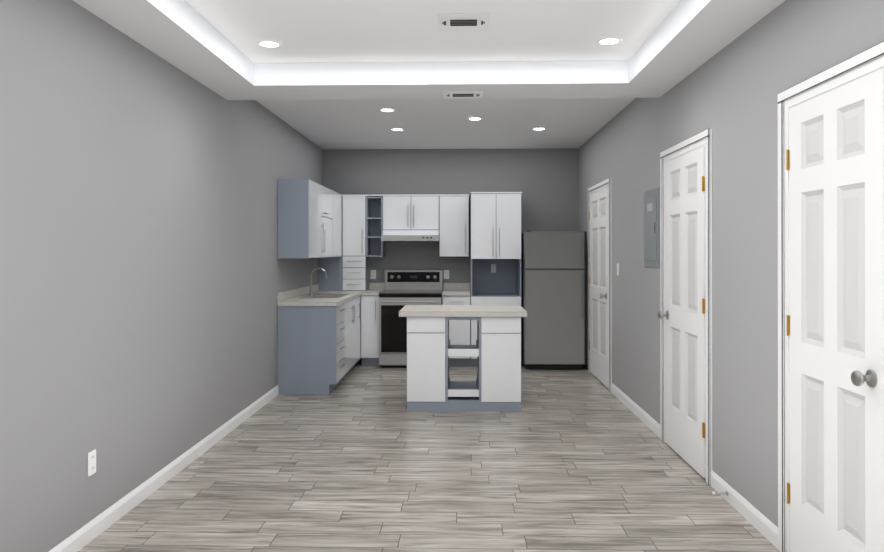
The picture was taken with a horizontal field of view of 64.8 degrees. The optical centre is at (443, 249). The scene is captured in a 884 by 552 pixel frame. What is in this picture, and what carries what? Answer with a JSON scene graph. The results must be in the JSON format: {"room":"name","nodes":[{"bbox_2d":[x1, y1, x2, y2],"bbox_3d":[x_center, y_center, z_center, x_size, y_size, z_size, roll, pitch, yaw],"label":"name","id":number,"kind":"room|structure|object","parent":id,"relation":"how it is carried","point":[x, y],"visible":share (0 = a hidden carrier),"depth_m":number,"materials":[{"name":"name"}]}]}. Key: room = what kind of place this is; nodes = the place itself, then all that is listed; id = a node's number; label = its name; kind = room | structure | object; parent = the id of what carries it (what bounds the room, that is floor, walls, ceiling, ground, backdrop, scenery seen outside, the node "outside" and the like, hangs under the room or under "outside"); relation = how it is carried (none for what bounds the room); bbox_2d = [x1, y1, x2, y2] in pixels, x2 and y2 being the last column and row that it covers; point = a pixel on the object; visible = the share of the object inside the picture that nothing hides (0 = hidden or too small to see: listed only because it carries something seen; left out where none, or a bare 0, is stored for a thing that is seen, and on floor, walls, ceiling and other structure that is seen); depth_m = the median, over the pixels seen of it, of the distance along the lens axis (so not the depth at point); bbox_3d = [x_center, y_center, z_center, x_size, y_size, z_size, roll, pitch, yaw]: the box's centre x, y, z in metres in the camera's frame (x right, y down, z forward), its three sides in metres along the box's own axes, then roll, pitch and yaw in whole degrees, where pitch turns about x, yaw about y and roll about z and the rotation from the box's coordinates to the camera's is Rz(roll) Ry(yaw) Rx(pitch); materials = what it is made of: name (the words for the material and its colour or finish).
{"room":"kitchen","nodes":[
{"label":"kitchen","id":0,"kind":"room"},
{"bbox_2d":[0,0,322,551],"bbox_3d":[-1.791,0.000,3.691,0.120,2.860,11.190,0,0,2],"label":"wall","id":1,"kind":"structure","parent":0,"point":[147,274],"depth_m":3.70,"materials":[{"name":"grey paint"}]},
{"bbox_2d":[88,449,95,476],"bbox_3d":[-1.732,1.054,3.437,0.008,0.116,0.072,0,0,2],"label":"electrical outlet","id":2,"kind":"object","parent":1,"relation":"attached to","point":[91,462],"visible":1,"depth_m":3.43,"materials":[{"name":"white plastic"}]},
{"bbox_2d":[49,385,278,551],"bbox_3d":[-1.754,1.381,2.559,0.013,0.092,8.695,0,0,2],"label":"baseboard","id":3,"kind":"structure","parent":1,"relation":"attached to","point":[85,535],"depth_m":4.08,"materials":[{"name":"white wood"}]},
{"bbox_2d":[278,179,321,258],"bbox_3d":[-1.480,-0.307,7.233,0.306,0.790,0.647,0,0,2],"label":"upper cabinet","id":4,"kind":"object","parent":1,"relation":"attached to","point":[299,200],"depth_m":6.91,"materials":[{"name":"blue laminate"}]},
{"bbox_2d":[322,186,333,258],"bbox_3d":[-1.463,-0.305,7.879,0.306,0.790,0.645,0,0,2],"label":"upper cabinet","id":5,"kind":"object","parent":1,"relation":"attached to","point":[327,194],"depth_m":7.95,"materials":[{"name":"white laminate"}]},
{"bbox_2d":[334,191,341,258],"bbox_3d":[-1.446,-0.303,8.518,0.306,0.790,0.634,0,0,2],"label":"upper cabinet","id":6,"kind":"object","parent":1,"relation":"attached to","point":[337,235],"depth_m":8.59,"materials":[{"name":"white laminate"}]},
{"bbox_2d":[78,359,777,551],"bbox_3d":[-0.057,1.470,3.642,3.550,0.080,11.150,0,0,2],"label":"floor","id":7,"kind":"structure","parent":0,"point":[359,458],"depth_m":4.24,"materials":[{"name":"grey wood"}]},
{"bbox_2d":[277,303,344,394],"bbox_3d":[-1.343,1.000,7.139,0.585,0.875,0.472,0,0,2],"label":"base cabinet","id":8,"kind":"object","parent":7,"relation":"on","point":[325,345],"depth_m":6.90,"materials":[{"name":"blue laminate"}]},
{"bbox_2d":[289,299,352,375],"bbox_3d":[-1.331,1.001,7.600,0.585,0.875,0.450,0,0,2],"label":"base cabinet","id":9,"kind":"object","parent":7,"relation":"on","point":[348,302],"depth_m":7.57,"materials":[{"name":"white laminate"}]},
{"bbox_2d":[301,295,356,367],"bbox_3d":[-1.319,1.002,8.050,0.585,0.875,0.450,0,0,2],"label":"base cabinet","id":10,"kind":"object","parent":7,"relation":"on","point":[354,297],"depth_m":8.07,"materials":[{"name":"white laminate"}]},
{"bbox_2d":[299,294,348,297],"bbox_3d":[-1.321,0.539,7.814,0.440,0.044,0.740,0,0,2],"label":"sink","id":11,"kind":"object","parent":10,"relation":"in","point":[326,296],"visible":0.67,"depth_m":8.10,"materials":[{"name":"silver metal"}]},
{"bbox_2d":[309,267,326,295],"bbox_3d":[-1.407,0.358,7.836,0.207,0.316,0.093,0,0,2],"label":"faucet","id":12,"kind":"object","parent":11,"relation":"on","point":[311,284],"visible":1,"depth_m":7.81,"materials":[{"name":"grey metal"}]},
{"bbox_2d":[357,295,360,362],"bbox_3d":[-1.309,1.003,8.429,0.585,0.875,0.308,0,0,2],"label":"base cabinet","id":13,"kind":"object","parent":7,"relation":"on","point":[358,296],"depth_m":8.41,"materials":[{"name":"white laminate"}]},
{"bbox_2d":[361,291,380,365],"bbox_3d":[-0.899,1.004,8.831,0.249,0.875,0.614,0,0,2],"label":"base cabinet","id":14,"kind":"object","parent":7,"relation":"on","point":[369,301],"depth_m":8.55,"materials":[{"name":"white laminate"}]},
{"bbox_2d":[379,270,442,366],"bbox_3d":[-0.392,0.855,8.743,0.762,1.175,0.731,0,0,2],"label":"range","id":15,"kind":"object","parent":7,"relation":"on","point":[400,291],"visible":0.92,"depth_m":8.44,"materials":[{"name":"silver metal"}]},
{"bbox_2d":[442,291,469,365],"bbox_3d":[0.170,1.004,8.817,0.344,0.875,0.584,0,0,2],"label":"base cabinet","id":16,"kind":"object","parent":7,"relation":"on","point":[459,330],"depth_m":8.53,"materials":[{"name":"white laminate"}]},
{"bbox_2d":[399,305,526,410],"bbox_3d":[0.185,0.994,6.527,1.140,0.886,0.740,0,0,2],"label":"kitchen island","id":17,"kind":"object","parent":7,"relation":"on","point":[495,350],"visible":1,"depth_m":6.20,"materials":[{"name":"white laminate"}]},
{"bbox_2d":[470,192,521,365],"bbox_3d":[0.655,0.370,8.782,0.630,2.145,0.632,0,0,2],"label":"pantry cabinet","id":18,"kind":"object","parent":7,"relation":"on","point":[495,248],"visible":0.73,"depth_m":8.51,"materials":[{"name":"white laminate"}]},
{"bbox_2d":[521,231,586,369],"bbox_3d":[1.349,0.608,8.642,0.735,1.667,0.782,0,0,2],"label":"refrigerator","id":19,"kind":"object","parent":7,"relation":"on","point":[554,297],"visible":0.96,"depth_m":8.28,"materials":[{"name":"grey metal"}]},
{"bbox_2d":[73,0,784,99],"bbox_3d":[-0.106,-1.254,1.784,3.350,0.159,7.220,0,0,2],"label":"ceiling","id":20,"kind":"structure","parent":0,"point":[686,38],"depth_m":4.89,"materials":[{"name":"white paint"}]},
{"bbox_2d":[443,91,483,98],"bbox_3d":[0.151,-1.159,5.228,0.300,0.012,0.240,0,0,2],"label":"ceiling vent","id":21,"kind":"object","parent":20,"relation":"in","point":[461,94],"visible":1,"depth_m":5.21,"materials":[{"name":"grey metal"}]},
{"bbox_2d":[184,0,680,148],"bbox_3d":[-0.057,-1.380,3.648,3.350,0.100,10.950,0,0,2],"label":"ceiling","id":22,"kind":"structure","parent":0,"point":[332,31],"depth_m":4.62,"materials":[{"name":"white paint"}]},
{"bbox_2d":[257,40,281,47],"bbox_3d":[-1.121,-1.324,4.492,0.156,0.006,0.156,0,0,2],"label":"recessed light","id":23,"kind":"object","parent":22,"relation":"in","point":[269,44],"visible":1,"depth_m":4.47,"materials":[{"name":"white"}]},
{"bbox_2d":[379,108,394,111],"bbox_3d":[-0.528,-1.319,6.597,0.156,0.006,0.156,0,0,2],"label":"recessed light","id":24,"kind":"object","parent":22,"relation":"in","point":[387,109],"visible":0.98,"depth_m":6.57,"materials":[{"name":"white"}]},
{"bbox_2d":[391,128,404,130],"bbox_3d":[-0.500,-1.317,7.656,0.156,0.006,0.156,0,0,2],"label":"recessed light","id":25,"kind":"object","parent":22,"relation":"in","point":[397,129],"visible":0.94,"depth_m":7.64,"materials":[{"name":"white"}]},
{"bbox_2d":[437,13,489,30],"bbox_3d":[0.119,-1.322,4.059,0.300,0.012,0.300,0,0,2],"label":"ceiling vent","id":26,"kind":"object","parent":22,"relation":"in","point":[463,21],"visible":0.98,"depth_m":4.04,"materials":[{"name":"grey metal"}]},
{"bbox_2d":[467,117,482,119],"bbox_3d":[0.323,-1.318,7.024,0.156,0.006,0.156,0,0,2],"label":"recessed light","id":27,"kind":"object","parent":22,"relation":"in","point":[475,118],"visible":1,"depth_m":7.00,"materials":[{"name":"white"}]},
{"bbox_2d":[597,37,621,44],"bbox_3d":[1.059,-1.324,4.434,0.156,0.006,0.156,0,0,2],"label":"recessed light","id":28,"kind":"object","parent":22,"relation":"in","point":[609,41],"visible":1,"depth_m":4.43,"materials":[{"name":"white"}]},
{"bbox_2d":[323,148,577,358],"bbox_3d":[0.091,0.013,9.178,3.350,2.860,0.120,0,0,2],"label":"wall","id":29,"kind":"structure","parent":0,"point":[544,182],"depth_m":9.12,"materials":[{"name":"grey paint"}]},
{"bbox_2d":[342,195,373,290],"bbox_3d":[-1.137,-0.086,8.988,0.366,1.222,0.318,0,0,2],"label":"upper cabinet","id":30,"kind":"object","parent":29,"relation":"attached to","point":[357,210],"depth_m":8.83,"materials":[{"name":"white laminate"}]},
{"bbox_2d":[371,270,375,278],"bbox_3d":[-0.916,0.328,9.139,0.072,0.116,0.008,0,0,2],"label":"electrical outlet","id":31,"kind":"object","parent":29,"relation":"attached to","point":[373,274],"visible":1,"depth_m":9.14,"materials":[{"name":"white plastic"}]},
{"bbox_2d":[382,195,413,230],"bbox_3d":[-0.581,-0.471,8.974,0.357,0.448,0.318,0,0,2],"label":"upper cabinet","id":32,"kind":"object","parent":29,"relation":"attached to","point":[397,210],"depth_m":8.81,"materials":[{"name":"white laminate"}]},
{"bbox_2d":[381,230,438,241],"bbox_3d":[-0.406,-0.174,8.876,0.710,0.140,0.503,0,0,2],"label":"range hood","id":33,"kind":"object","parent":29,"relation":"attached to","point":[410,235],"visible":0.96,"depth_m":8.64,"materials":[{"name":"silver metal"}]},
{"bbox_2d":[414,195,441,230],"bbox_3d":[-0.225,-0.471,8.964,0.356,0.448,0.318,0,0,2],"label":"upper cabinet","id":34,"kind":"object","parent":29,"relation":"attached to","point":[427,208],"depth_m":8.80,"materials":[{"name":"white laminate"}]},
{"bbox_2d":[444,270,448,278],"bbox_3d":[0.044,0.328,9.113,0.072,0.116,0.008,0,0,2],"label":"electrical outlet","id":35,"kind":"object","parent":29,"relation":"attached to","point":[446,274],"visible":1,"depth_m":9.11,"materials":[{"name":"white plastic"}]},
{"bbox_2d":[439,195,468,256],"bbox_3d":[0.143,-0.301,8.954,0.372,0.788,0.318,0,0,2],"label":"upper cabinet","id":36,"kind":"object","parent":29,"relation":"attached to","point":[454,235],"depth_m":8.79,"materials":[{"name":"white laminate"}]},
{"bbox_2d":[578,0,883,526],"bbox_3d":[1.678,0.000,3.599,0.120,2.860,11.190,0,0,2],"label":"wall","id":37,"kind":"structure","parent":0,"point":[728,94],"depth_m":3.88,"materials":[{"name":"grey paint"}]},
{"bbox_2d":[588,177,611,390],"bbox_3d":[1.681,0.355,7.654,0.086,2.168,1.206,0,0,2],"label":"door","id":38,"kind":"structure","parent":37,"relation":"in","point":[600,281],"depth_m":7.58,"materials":[{"name":"white wood"}]},
{"bbox_2d":[644,187,658,267],"bbox_3d":[1.659,-0.169,5.565,0.019,0.617,0.420,0,0,2],"label":"electrical panel","id":39,"kind":"object","parent":37,"relation":"attached to","point":[651,228],"visible":1,"depth_m":5.51,"materials":[{"name":"grey metal"}]},
{"bbox_2d":[658,128,711,484],"bbox_3d":[1.604,0.348,4.735,0.086,2.168,1.026,0,0,2],"label":"door","id":40,"kind":"structure","parent":37,"relation":"in","point":[685,314],"depth_m":4.65,"materials":[{"name":"white wood"}]},
{"bbox_2d":[611,382,777,548],"bbox_3d":[1.583,1.381,2.586,0.013,0.092,8.926,0,0,2],"label":"baseboard","id":41,"kind":"structure","parent":37,"relation":"attached to","point":[763,525],"depth_m":3.90,"materials":[{"name":"white wood"}]},
{"bbox_2d":[778,41,883,551],"bbox_3d":[1.553,0.344,2.838,0.086,2.168,0.921,0,0,2],"label":"door","id":42,"kind":"structure","parent":37,"relation":"in","point":[830,309],"depth_m":2.82,"materials":[{"name":"white wood"}]}
]}

